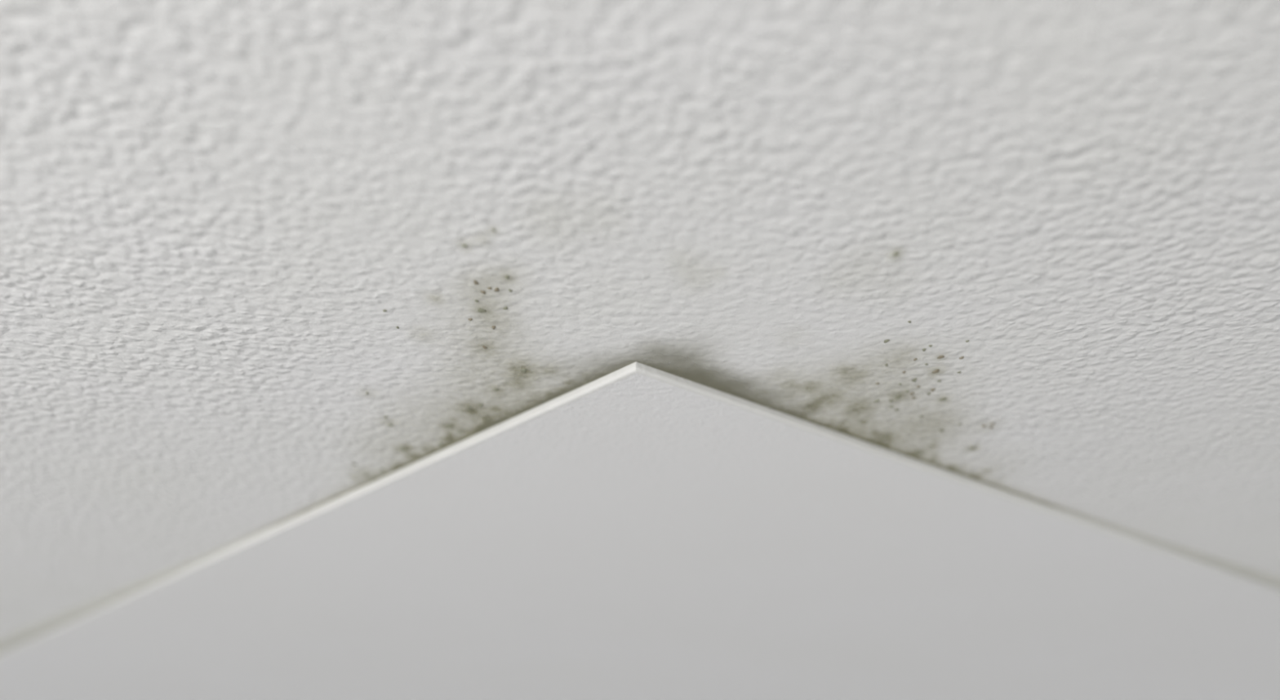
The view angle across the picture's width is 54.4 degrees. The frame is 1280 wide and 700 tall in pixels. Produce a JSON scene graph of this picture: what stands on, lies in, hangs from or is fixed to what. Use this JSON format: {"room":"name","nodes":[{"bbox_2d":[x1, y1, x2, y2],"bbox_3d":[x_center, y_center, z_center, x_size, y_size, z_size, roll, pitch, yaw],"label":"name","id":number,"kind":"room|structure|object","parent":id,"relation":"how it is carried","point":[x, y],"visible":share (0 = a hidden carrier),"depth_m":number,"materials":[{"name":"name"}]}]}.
{"room":"damaged room","nodes":[
{"label":"damaged room","id":0,"kind":"room"},
{"bbox_2d":[0,0,1279,638],"bbox_3d":[0.000,-0.224,0.210,5.200,0.100,5.000,0,-24,0],"label":"ceiling","id":1,"kind":"structure","parent":0,"point":[212,212],"depth_m":0.49,"materials":[{"name":"white paint"}]},
{"bbox_2d":[0,524,278,653],"bbox_3d":[-0.856,0.396,1.470,0.022,0.002,1.840,20,-31,-37],"label":"joint","id":2,"kind":"object","parent":1,"relation":"attached to","point":[17,637],"visible":1,"depth_m":1.08,"materials":[{"name":"white paint"}]},
{"bbox_2d":[272,228,587,526],"bbox_3d":[-0.182,0.080,0.766,0.125,0.001,0.673,14,-27,-28],"label":"mold stain","id":3,"kind":"object","parent":1,"relation":"attached to","point":[488,421],"depth_m":0.68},
{"bbox_2d":[0,362,1279,699],"bbox_3d":[0.100,0.643,2.014,2.203,0.009,2.212,20,-31,-37],"label":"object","id":4,"kind":"object","parent":1,"relation":"attached to","point":[638,531],"visible":1,"depth_m":1.03,"materials":[{"name":"white paint"}]},
{"bbox_2d":[541,352,790,415],"bbox_3d":[0.014,0.016,0.623,0.203,0.001,0.140,0,-24,0],"label":"smear","id":5,"kind":"object","parent":1,"relation":"attached to","point":[685,367],"visible":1,"depth_m":0.61,"materials":[{"name":"grey"}]},
{"bbox_2d":[780,320,1058,508],"bbox_3d":[0.278,0.071,0.747,0.597,0.001,0.130,20,-31,-37],"label":"mold stain","id":6,"kind":"object","parent":1,"relation":"attached to","point":[884,437],"depth_m":0.69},
{"bbox_2d":[1046,503,1279,587],"bbox_3d":[0.962,0.344,1.354,1.860,0.002,0.022,20,-31,-37],"label":"joint","id":7,"kind":"object","parent":1,"relation":"attached to","point":[1273,580],"visible":1,"depth_m":0.94,"materials":[{"name":"white paint"}]}
]}

